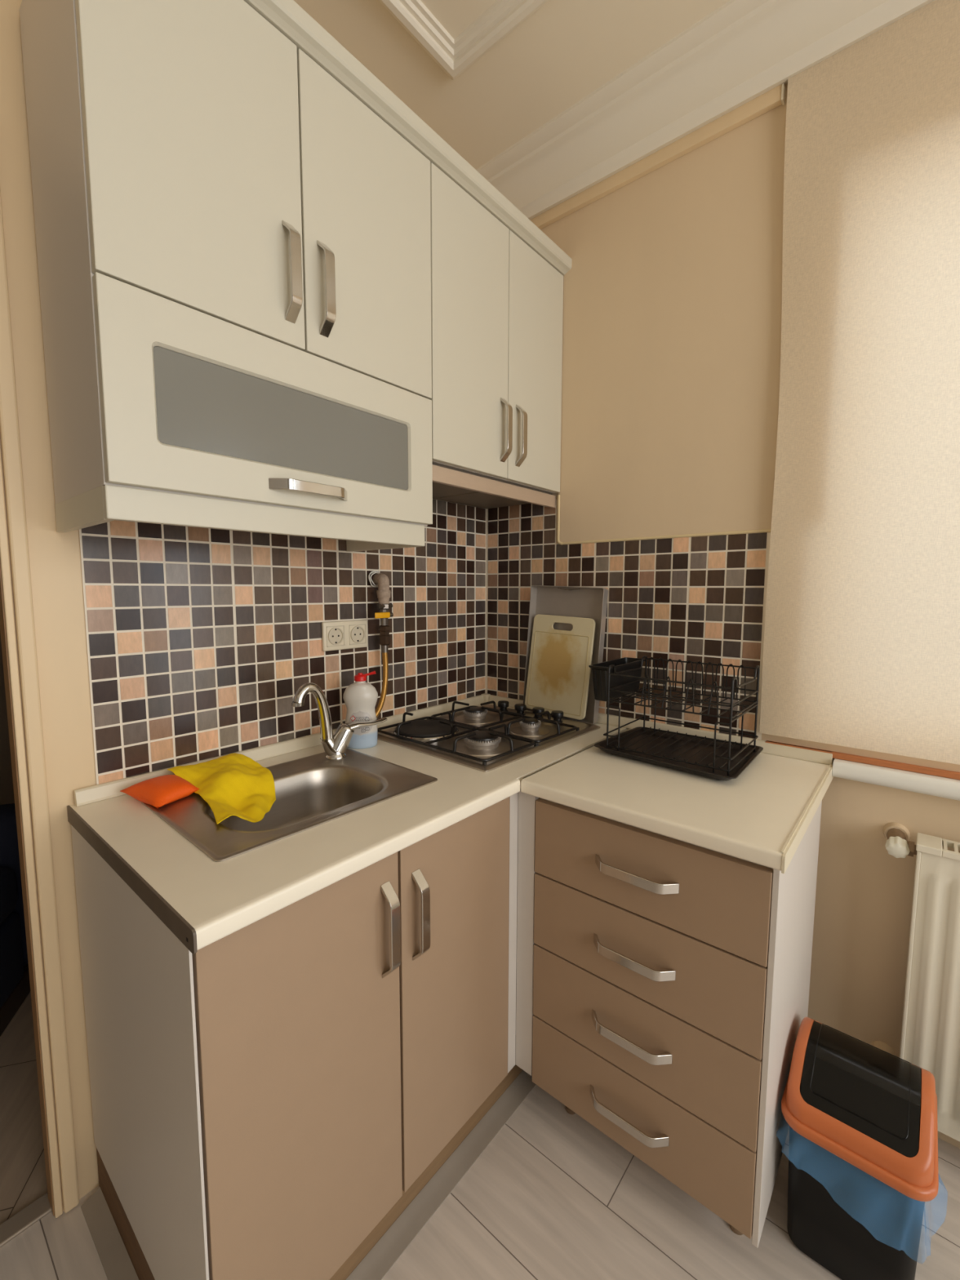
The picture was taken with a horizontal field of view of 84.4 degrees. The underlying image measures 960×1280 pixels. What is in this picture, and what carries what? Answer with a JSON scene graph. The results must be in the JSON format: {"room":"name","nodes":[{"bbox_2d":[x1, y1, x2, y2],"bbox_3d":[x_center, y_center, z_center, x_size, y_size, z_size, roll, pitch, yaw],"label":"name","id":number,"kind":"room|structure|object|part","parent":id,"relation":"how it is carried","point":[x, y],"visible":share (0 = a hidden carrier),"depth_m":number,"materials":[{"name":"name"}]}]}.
{"room":"kitchen","nodes":[
{"label":"kitchen","id":0,"kind":"room"},
{"bbox_2d":[0,633,14,804],"bbox_3d":[-2.940,-0.219,2.622,0.100,2.500,3.500,5,7,40],"label":"wall","id":1,"kind":"structure","parent":0,"point":[6,790],"depth_m":2.96,"materials":[{"name":"brown"}]},
{"bbox_2d":[0,0,98,1210],"bbox_3d":[-0.931,-0.125,0.930,0.045,2.645,3.500,5,7,40],"label":"wall","id":2,"kind":"structure","parent":0,"point":[55,557],"depth_m":1.02,"materials":[{"name":"beige paint"}]},
{"bbox_2d":[0,189,79,1217],"bbox_3d":[-1.162,0.166,0.669,0.064,2.106,0.943,5,7,40],"label":"door frame","id":3,"kind":"structure","parent":2,"relation":"in","point":[9,421],"depth_m":1.01,"materials":[{"name":"beige paint"}]},
{"bbox_3d":[-1.147,0.186,0.660,0.010,2.068,0.886,5,7,40],"label":"casing","id":4,"kind":"part","parent":3,"relation":"part of","materials":[{"name":"beige paint"}]},
{"bbox_2d":[80,1186,138,1279],"bbox_3d":[-0.602,1.196,0.933,0.580,0.016,0.034,5,7,40],"label":"trim","id":5,"kind":"structure","parent":2,"relation":"attached to","point":[117,1264],"depth_m":1.05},
{"bbox_2d":[19,0,432,551],"bbox_3d":[-0.454,-0.670,1.125,0.353,0.902,0.694,5,7,40],"label":"upper cabinet","id":6,"kind":"object","parent":2,"relation":"attached to","point":[233,248],"visible":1,"depth_m":0.93,"materials":[{"name":"beige wood"}]},
{"bbox_3d":[-0.459,-0.827,0.887,0.018,0.540,0.344,5,7,40],"label":"door","id":7,"kind":"part","parent":6,"relation":"part of","materials":[{"name":"beige laminate"}]},
{"bbox_3d":[-0.348,-0.417,1.060,0.018,0.300,0.692,5,7,40],"label":"flap door","id":8,"kind":"part","parent":6,"relation":"part of","materials":[{"name":"beige laminate"}]},
{"bbox_3d":[-0.349,-0.415,1.060,0.004,0.151,0.542,5,7,40],"label":"glass pane","id":9,"kind":"part","parent":6,"relation":"part of","materials":[{"name":"grey glass"}]},
{"bbox_3d":[-0.351,-0.694,0.993,0.029,0.177,0.021,5,7,40],"label":"handle","id":10,"kind":"part","parent":6,"relation":"part of","materials":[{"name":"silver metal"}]},
{"bbox_3d":[-0.330,-0.300,1.056,0.029,0.021,0.177,5,7,40],"label":"handle","id":11,"kind":"part","parent":6,"relation":"part of","materials":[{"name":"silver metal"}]},
{"bbox_3d":[-0.303,-0.699,1.049,0.029,0.177,0.021,5,7,40],"label":"handle","id":12,"kind":"part","parent":6,"relation":"part of","materials":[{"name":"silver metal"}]},
{"bbox_3d":[-0.235,-0.852,1.152,0.018,0.540,0.344,5,7,40],"label":"door","id":13,"kind":"part","parent":6,"relation":"part of","materials":[{"name":"beige laminate"}]},
{"bbox_2d":[244,0,572,275],"bbox_3d":[-0.147,-1.153,1.215,0.058,0.042,1.301,5,7,40],"label":"crown molding","id":14,"kind":"structure","parent":6,"relation":"on","point":[286,16],"depth_m":1.15,"materials":[{"name":"beige laminate"}]},
{"bbox_2d":[79,498,485,784],"bbox_3d":[-0.385,-0.093,1.543,0.001,0.717,1.262,5,7,40],"label":"backsplash","id":15,"kind":"structure","parent":2,"relation":"attached to","point":[202,642],"depth_m":1.32,"materials":[{"name":"tile"}]},
{"bbox_2d":[321,619,368,651],"bbox_3d":[-0.388,-0.014,1.534,0.016,0.082,0.154,5,7,40],"label":"power outlet","id":16,"kind":"object","parent":2,"relation":"attached to","point":[348,634],"visible":1,"depth_m":1.52,"materials":[{"name":"beige plastic"}]},
{"bbox_2d":[326,625,344,647],"bbox_3d":[-0.408,-0.011,1.501,0.005,0.058,0.059,5,7,40],"label":"socket","id":17,"kind":"object","parent":16,"relation":"attached to","point":[335,633],"depth_m":1.50,"materials":[{"name":"beige plastic"}]},
{"bbox_2d":[348,623,365,644],"bbox_3d":[-0.359,-0.017,1.559,0.005,0.058,0.059,5,7,40],"label":"socket","id":18,"kind":"object","parent":16,"relation":"attached to","point":[357,632],"depth_m":1.56,"materials":[{"name":"beige plastic"}]},
{"bbox_2d":[368,570,393,718],"bbox_3d":[-0.321,0.037,1.582,0.070,0.487,0.125,5,7,40],"label":"gas pipe","id":19,"kind":"object","parent":2,"relation":"attached to","point":[384,593],"visible":0.91,"depth_m":1.58,"materials":[{"name":"yellow metal"}]},
{"bbox_3d":[-0.288,-0.073,1.561,0.006,0.017,0.056,5,7,40],"label":"valve lever","id":20,"kind":"part","parent":19,"relation":"part of","materials":[{"name":"orange"}]},
{"bbox_2d":[430,162,563,493],"bbox_3d":[-0.034,-0.824,1.607,0.349,0.686,0.598,5,7,40],"label":"upper cabinet","id":21,"kind":"object","parent":2,"relation":"attached to","point":[497,304],"visible":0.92,"depth_m":1.46,"materials":[{"name":"beige"}]},
{"bbox_3d":[-0.024,-0.804,1.409,0.018,0.684,0.306,5,7,40],"label":"door","id":22,"kind":"part","parent":21,"relation":"part of","materials":[{"name":"beige laminate"}]},
{"bbox_2d":[431,462,555,508],"bbox_3d":[-0.052,-0.458,1.656,0.302,0.048,0.594,5,7,40],"label":"range hood","id":23,"kind":"object","parent":21,"relation":"attached to","point":[449,484],"visible":0.7,"depth_m":1.60,"materials":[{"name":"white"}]},
{"bbox_3d":[0.075,-0.601,1.510,0.029,0.177,0.021,5,7,40],"label":"handle","id":24,"kind":"part","parent":21,"relation":"part of","materials":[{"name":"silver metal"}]},
{"bbox_3d":[0.123,-0.606,1.567,0.029,0.177,0.021,5,7,40],"label":"handle","id":25,"kind":"part","parent":21,"relation":"part of","materials":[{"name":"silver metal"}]},
{"bbox_3d":[0.170,-0.825,1.637,0.018,0.684,0.289,5,7,40],"label":"door","id":26,"kind":"part","parent":21,"relation":"part of","materials":[{"name":"beige laminate"}]},
{"bbox_2d":[0,964,959,1279],"bbox_3d":[-0.496,1.257,0.692,6.300,0.060,3.500,5,7,40],"label":"floor","id":27,"kind":"structure","parent":0,"point":[552,1196],"depth_m":1.09,"materials":[{"name":"grey wood"}]},
{"bbox_2d":[0,803,30,1036],"bbox_3d":[-1.724,0.740,1.239,0.850,0.860,0.860,-2,6,-19],"label":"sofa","id":28,"kind":"object","parent":27,"relation":"on","point":[15,984],"visible":0.53,"depth_m":1.60,"materials":[{"name":"black fabric"}]},
{"bbox_2d":[0,866,17,924],"bbox_3d":[-1.609,0.792,1.199,0.660,0.155,0.700,-2,6,-19],"label":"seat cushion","id":29,"kind":"object","parent":28,"relation":"on","point":[8,875],"depth_m":1.57,"materials":[{"name":"black fabric"}]},
{"bbox_3d":[-1.704,0.986,1.185,0.840,0.220,0.700,-2,6,-19],"label":"seat","id":30,"kind":"part","parent":28,"relation":"part of","materials":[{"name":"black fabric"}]},
{"bbox_3d":[-1.840,0.797,1.582,0.850,0.520,0.150,-2,6,-19],"label":"armrest","id":31,"kind":"part","parent":28,"relation":"part of","materials":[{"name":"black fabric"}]},
{"bbox_2d":[0,1192,52,1247],"bbox_3d":[-1.181,1.212,0.789,0.046,0.008,0.872,5,7,40],"label":"trim","id":32,"kind":"structure","parent":27,"relation":"on","point":[23,1220],"depth_m":1.08,"materials":[{"name":"brown wood"}]},
{"bbox_2d":[71,792,523,1279],"bbox_3d":[-0.314,0.764,1.230,0.602,0.820,0.854,5,7,40],"label":"base cabinet","id":33,"kind":"object","parent":27,"relation":"on","point":[269,1099],"visible":0.92,"depth_m":0.90,"materials":[{"name":"beige"}]},
{"bbox_3d":[-0.595,0.736,0.915,0.572,0.706,0.017,5,7,40],"label":"panel","id":34,"kind":"part","parent":33,"relation":"part of","materials":[{"name":"beige"}]},
{"bbox_3d":[-0.270,0.744,0.870,0.018,0.706,0.350,5,7,40],"label":"door","id":35,"kind":"part","parent":33,"relation":"part of","materials":[{"name":"beige laminate"}]},
{"bbox_2d":[66,693,628,954],"bbox_3d":[-0.172,0.304,1.368,0.607,0.066,1.317,5,7,40],"label":"countertop","id":36,"kind":"structure","parent":33,"relation":"on","point":[202,900],"depth_m":0.93,"materials":[{"name":"beige laminate"}]},
{"bbox_2d":[141,747,437,862],"bbox_3d":[-0.395,0.397,1.154,0.382,0.152,0.500,5,7,40],"label":"sink","id":37,"kind":"object","parent":36,"relation":"in","point":[312,791],"visible":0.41,"depth_m":1.21,"materials":[{"name":"metal"}]},
{"bbox_2d":[120,774,199,808],"bbox_3d":[-0.654,0.307,1.097,0.126,0.033,0.113,4,6,32],"label":"sponge","id":38,"kind":"object","parent":37,"relation":"on","point":[158,792],"visible":1,"depth_m":1.07,"materials":[{"name":"orange"}]},
{"bbox_2d":[167,753,275,823],"bbox_3d":[-0.527,0.323,1.136,0.302,0.075,0.203,5,7,40],"label":"cleaning cloth","id":39,"kind":"object","parent":37,"relation":"on","point":[236,784],"visible":0.98,"depth_m":1.15,"materials":[{"name":"yellow fabric"}]},
{"bbox_2d":[291,682,387,759],"bbox_3d":[-0.362,0.201,1.368,0.251,0.202,0.054,-4,7,-39],"label":"faucet","id":40,"kind":"object","parent":36,"relation":"on","point":[335,745],"visible":1,"depth_m":1.34,"materials":[{"name":"silver metal"}]},
{"bbox_3d":[-0.416,0.182,1.320,0.032,0.155,0.107,5,7,40],"label":"spout","id":41,"kind":"part","parent":40,"relation":"part of","materials":[{"name":"silver metal"}]},
{"bbox_2d":[320,725,352,759],"bbox_3d":[-0.368,0.263,1.371,0.055,0.079,0.082,5,7,40],"label":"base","id":42,"kind":"object","parent":40,"relation":"on","point":[335,745],"depth_m":1.35,"materials":[{"name":"silver metal"}]},
{"bbox_3d":[-0.312,0.229,1.407,0.128,0.032,0.043,-4,7,-36],"label":"lever","id":43,"kind":"part","parent":40,"relation":"part of","materials":[{"name":"silver metal"}]},
{"bbox_2d":[342,671,377,748],"bbox_3d":[-0.329,0.190,1.461,0.094,0.211,0.064,-1,6,-10],"label":"detergent bottle","id":44,"kind":"object","parent":36,"relation":"on","point":[360,698],"visible":0.86,"depth_m":1.44,"materials":[{"name":"plastic"}]},
{"bbox_2d":[377,700,599,772],"bbox_3d":[0.022,0.253,1.619,0.487,0.056,0.566,5,7,40],"label":"gas hob","id":45,"kind":"object","parent":36,"relation":"in","point":[486,738],"visible":0.98,"depth_m":1.52,"materials":[{"name":"metal"}]},
{"bbox_3d":[-0.161,0.265,1.583,0.182,0.013,0.182,5,7,40],"label":"hot plate","id":46,"kind":"part","parent":45,"relation":"part of","materials":[{"name":"metal"}]},
{"bbox_3d":[-0.016,0.259,1.746,0.140,0.008,0.140,5,7,40],"label":"burner","id":47,"kind":"part","parent":45,"relation":"part of","materials":[{"name":"metal"}]},
{"bbox_3d":[-0.016,0.244,1.744,0.082,0.026,0.082,5,7,40],"label":"burner crown","id":48,"kind":"part","parent":45,"relation":"part of","materials":[{"name":"grey metal"}]},
{"bbox_3d":[0.006,0.273,1.434,0.102,0.026,0.102,5,7,40],"label":"burner crown","id":49,"kind":"part","parent":45,"relation":"part of","materials":[{"name":"grey metal"}]},
{"bbox_3d":[0.006,0.288,1.435,0.160,0.008,0.160,5,7,40],"label":"burner","id":50,"kind":"part","parent":45,"relation":"part of","materials":[{"name":"metal"}]},
{"bbox_3d":[0.082,0.233,1.858,0.040,0.035,0.040,5,7,40],"label":"knob","id":51,"kind":"part","parent":45,"relation":"part of","materials":[{"name":"black plastic"}]},
{"bbox_3d":[0.138,0.237,1.808,0.040,0.035,0.040,5,7,40],"label":"knob","id":52,"kind":"part","parent":45,"relation":"part of","materials":[{"name":"black plastic"}]},
{"bbox_3d":[0.151,0.273,1.597,0.122,0.008,0.122,5,7,40],"label":"burner","id":53,"kind":"part","parent":45,"relation":"part of","materials":[{"name":"metal"}]},
{"bbox_3d":[0.151,0.258,1.596,0.064,0.026,0.064,5,7,40],"label":"burner crown","id":54,"kind":"part","parent":45,"relation":"part of","materials":[{"name":"grey metal"}]},
{"bbox_3d":[0.194,0.242,1.759,0.040,0.035,0.040,5,7,40],"label":"knob","id":55,"kind":"part","parent":45,"relation":"part of","materials":[{"name":"black plastic"}]},
{"bbox_3d":[0.250,0.247,1.709,0.040,0.035,0.040,5,7,40],"label":"knob","id":56,"kind":"part","parent":45,"relation":"part of","materials":[{"name":"black plastic"}]},
{"bbox_2d":[524,613,595,719],"bbox_3d":[0.264,0.085,1.775,0.246,0.335,0.048,5,7,40],"label":"cutting board","id":57,"kind":"object","parent":45,"relation":"on","point":[558,677],"visible":0.98,"depth_m":1.76,"materials":[{"name":"beige plastic"}]},
{"bbox_2d":[523,585,608,724],"bbox_3d":[0.281,0.039,1.778,0.293,0.445,0.057,5,7,40],"label":"baking tray","id":58,"kind":"object","parent":36,"relation":"on","point":[591,602],"visible":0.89,"depth_m":1.76,"materials":[{"name":"metal"}]},
{"bbox_3d":[0.293,-0.169,1.757,0.085,0.009,0.010,5,7,40],"label":"handle","id":59,"kind":"part","parent":58,"relation":"part of","materials":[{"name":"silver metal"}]},
{"bbox_3d":[-0.159,0.522,0.944,0.029,0.177,0.021,5,7,40],"label":"handle","id":60,"kind":"part","parent":33,"relation":"part of","materials":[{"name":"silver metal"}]},
{"bbox_3d":[-0.111,0.525,1.001,0.029,0.177,0.021,5,7,40],"label":"handle","id":61,"kind":"part","parent":33,"relation":"part of","materials":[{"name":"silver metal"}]},
{"bbox_3d":[-0.046,0.719,1.135,0.018,0.706,0.334,5,7,40],"label":"door","id":62,"kind":"part","parent":33,"relation":"part of","materials":[{"name":"beige laminate"}]},
{"bbox_2d":[346,1070,536,1279],"bbox_3d":[-0.126,1.182,1.094,0.044,0.014,0.800,5,7,40],"label":"toe kick","id":63,"kind":"structure","parent":27,"relation":"on","point":[384,1254],"depth_m":1.14,"materials":[{"name":"beige wood"}]},
{"bbox_2d":[515,789,822,1248],"bbox_3d":[0.443,0.760,1.283,0.548,0.820,0.509,5,7,40],"label":"base cabinet","id":64,"kind":"object","parent":27,"relation":"on","point":[662,997],"visible":0.96,"depth_m":1.06,"materials":[{"name":"beige wood"}]},
{"bbox_3d":[0.303,1.003,1.109,0.177,0.021,0.029,5,7,40],"label":"handle","id":65,"kind":"part","parent":64,"relation":"part of","materials":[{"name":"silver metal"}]},
{"bbox_3d":[0.303,0.824,1.092,0.177,0.021,0.029,5,7,40],"label":"handle","id":66,"kind":"part","parent":64,"relation":"part of","materials":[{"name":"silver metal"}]},
{"bbox_3d":[0.303,0.648,1.075,0.177,0.021,0.029,5,7,40],"label":"handle","id":67,"kind":"part","parent":64,"relation":"part of","materials":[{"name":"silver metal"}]},
{"bbox_3d":[0.304,0.471,1.058,0.177,0.021,0.029,5,7,40],"label":"handle","id":68,"kind":"part","parent":64,"relation":"part of","materials":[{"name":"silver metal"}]},
{"bbox_3d":[0.318,1.000,1.127,0.486,0.172,0.019,5,7,40],"label":"drawer","id":69,"kind":"part","parent":64,"relation":"part of","materials":[{"name":"beige laminate"}]},
{"bbox_3d":[0.318,0.822,1.110,0.486,0.176,0.019,5,7,40],"label":"drawer","id":70,"kind":"part","parent":64,"relation":"part of","materials":[{"name":"beige laminate"}]},
{"bbox_3d":[0.319,0.645,1.093,0.486,0.172,0.019,5,7,40],"label":"drawer","id":71,"kind":"part","parent":64,"relation":"part of","materials":[{"name":"beige laminate"}]},
{"bbox_3d":[0.319,0.469,1.077,0.486,0.172,0.019,5,7,40],"label":"drawer","id":72,"kind":"part","parent":64,"relation":"part of","materials":[{"name":"beige laminate"}]},
{"bbox_2d":[488,694,833,873],"bbox_3d":[0.273,0.299,1.456,1.108,0.064,0.608,5,7,40],"label":"countertop","id":73,"kind":"structure","parent":64,"relation":"on","point":[762,815],"depth_m":1.14,"materials":[{"name":"beige laminate"}]},
{"bbox_2d":[588,655,763,781],"bbox_3d":[0.508,0.182,1.393,0.390,0.242,0.303,5,7,40],"label":"dish rack","id":74,"kind":"object","parent":73,"relation":"on","point":[714,758],"visible":1,"depth_m":1.40,"materials":[{"name":"black plastic"}]},
{"bbox_2d":[594,726,763,781],"bbox_3d":[0.519,0.291,1.394,0.361,0.018,0.303,5,7,40],"label":"drip tray","id":75,"kind":"object","parent":74,"relation":"attached to","point":[691,753],"depth_m":1.39,"materials":[{"name":"black plastic"}]},
{"bbox_3d":[0.526,0.229,1.386,0.318,0.132,0.254,5,7,40],"label":"frame","id":76,"kind":"part","parent":74,"relation":"part of","materials":[{"name":"black metal"}]},
{"bbox_2d":[607,655,759,720],"bbox_3d":[0.527,0.113,1.375,0.306,0.100,0.244,5,7,40],"label":"basket","id":77,"kind":"object","parent":74,"relation":"on","point":[623,680],"depth_m":1.40,"materials":[{"name":"black metal"}]},
{"bbox_3d":[0.659,0.732,1.119,0.010,0.732,0.476,5,7,40],"label":"panel","id":78,"kind":"part","parent":64,"relation":"part of","materials":[{"name":"beige wood"}]},
{"bbox_2d":[781,1017,938,1279],"bbox_3d":[0.742,1.000,1.045,0.232,0.389,0.282,5,7,40],"label":"trash bin","id":79,"kind":"object","parent":27,"relation":"on","point":[861,1117],"visible":1,"depth_m":0.96,"materials":[{"name":"black plastic"}]},
{"bbox_2d":[293,0,730,169],"bbox_3d":[0.464,-1.371,-0.433,3.920,0.100,3.600,5,7,40],"label":"ceiling","id":80,"kind":"structure","parent":0,"point":[565,51],"depth_m":1.35,"materials":[{"name":"paint"}]},
{"bbox_2d":[377,0,548,79],"bbox_3d":[0.329,-1.308,-0.403,2.957,0.030,2.263,5,7,40],"label":"trim","id":81,"kind":"structure","parent":80,"relation":"attached to","point":[455,56],"depth_m":1.27,"materials":[{"name":"beige paint"}]},
{"bbox_2d":[516,492,959,1148],"bbox_3d":[1.545,-0.116,0.885,3.800,2.645,0.220,5,7,40],"label":"wall","id":82,"kind":"structure","parent":0,"point":[864,893],"depth_m":1.31,"materials":[{"name":"paint"}]},
{"bbox_2d":[484,499,770,739],"bbox_3d":[0.392,-0.107,1.712,0.970,0.717,0.001,5,7,40],"label":"backsplash","id":83,"kind":"structure","parent":82,"relation":"attached to","point":[703,599],"depth_m":1.60,"materials":[{"name":"tile"}]},
{"bbox_2d":[529,83,785,229],"bbox_3d":[0.384,-1.359,1.584,0.930,0.042,0.020,5,7,40],"label":"rail","id":84,"kind":"object","parent":82,"relation":"attached to","point":[774,98],"visible":0.77,"depth_m":1.46,"materials":[{"name":"beige paint"}]},
{"bbox_2d":[556,494,770,545],"bbox_3d":[0.512,-0.384,1.584,0.654,0.167,0.011,5,7,40],"label":"trim","id":85,"kind":"structure","parent":82,"relation":"attached to","point":[763,531],"depth_m":1.58,"materials":[{"name":"beige paint"}]},
{"bbox_2d":[540,83,787,542],"bbox_3d":[0.442,-0.903,1.596,1.099,1.178,0.006,5,7,40],"label":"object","id":86,"kind":"structure","parent":82,"relation":"attached to","point":[673,285],"depth_m":1.50,"materials":[{"name":"paint"}]},
{"bbox_2d":[476,0,934,219],"bbox_3d":[1.388,-1.351,0.654,3.700,0.143,0.157,5,7,40],"label":"trim","id":87,"kind":"structure","parent":82,"relation":"attached to","point":[742,51],"depth_m":1.37,"materials":[{"name":"beige paint"}]},
{"bbox_2d":[760,0,959,764],"bbox_3d":[1.199,-0.536,0.966,1.194,1.648,0.034,5,7,40],"label":"roller blind","id":88,"kind":"object","parent":82,"relation":"attached to","point":[861,646],"visible":0.98,"depth_m":1.21,"materials":[{"name":"fabric"}]},
{"bbox_2d":[764,740,959,800],"bbox_3d":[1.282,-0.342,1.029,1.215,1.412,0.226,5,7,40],"label":"windowsill","id":89,"kind":"structure","parent":82,"relation":"in","point":[936,782],"depth_m":1.23,"materials":[{"name":"white plastic"}]},
{"bbox_2d":[870,822,959,1142],"bbox_3d":[1.359,0.790,0.911,1.104,0.640,0.108,5,7,40],"label":"radiator","id":90,"kind":"object","parent":82,"relation":"attached to","point":[931,1042],"visible":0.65,"depth_m":1.15,"materials":[{"name":"beige metal"}]},
{"bbox_3d":[0.947,0.470,1.201,0.044,0.046,0.041,5,7,40],"label":"valve knob","id":91,"kind":"part","parent":90,"relation":"part of","materials":[{"name":"beige plastic"}]},
{"bbox_3d":[1.374,0.799,0.879,1.039,0.620,0.071,5,7,40],"label":"panel","id":92,"kind":"part","parent":90,"relation":"part of","materials":[{"name":"white metal"}]},
{"bbox_3d":[1.355,0.802,0.851,1.032,0.628,0.008,5,7,40],"label":"panel","id":93,"kind":"part","parent":90,"relation":"part of","materials":[{"name":"white metal"}]},
{"bbox_2d":[915,832,959,860],"bbox_3d":[1.374,0.483,0.850,1.041,0.016,0.075,5,7,40],"label":"grille","id":94,"kind":"object","parent":90,"relation":"attached to","point":[930,846],"depth_m":1.15,"materials":[{"name":"beige metal"}]}
]}

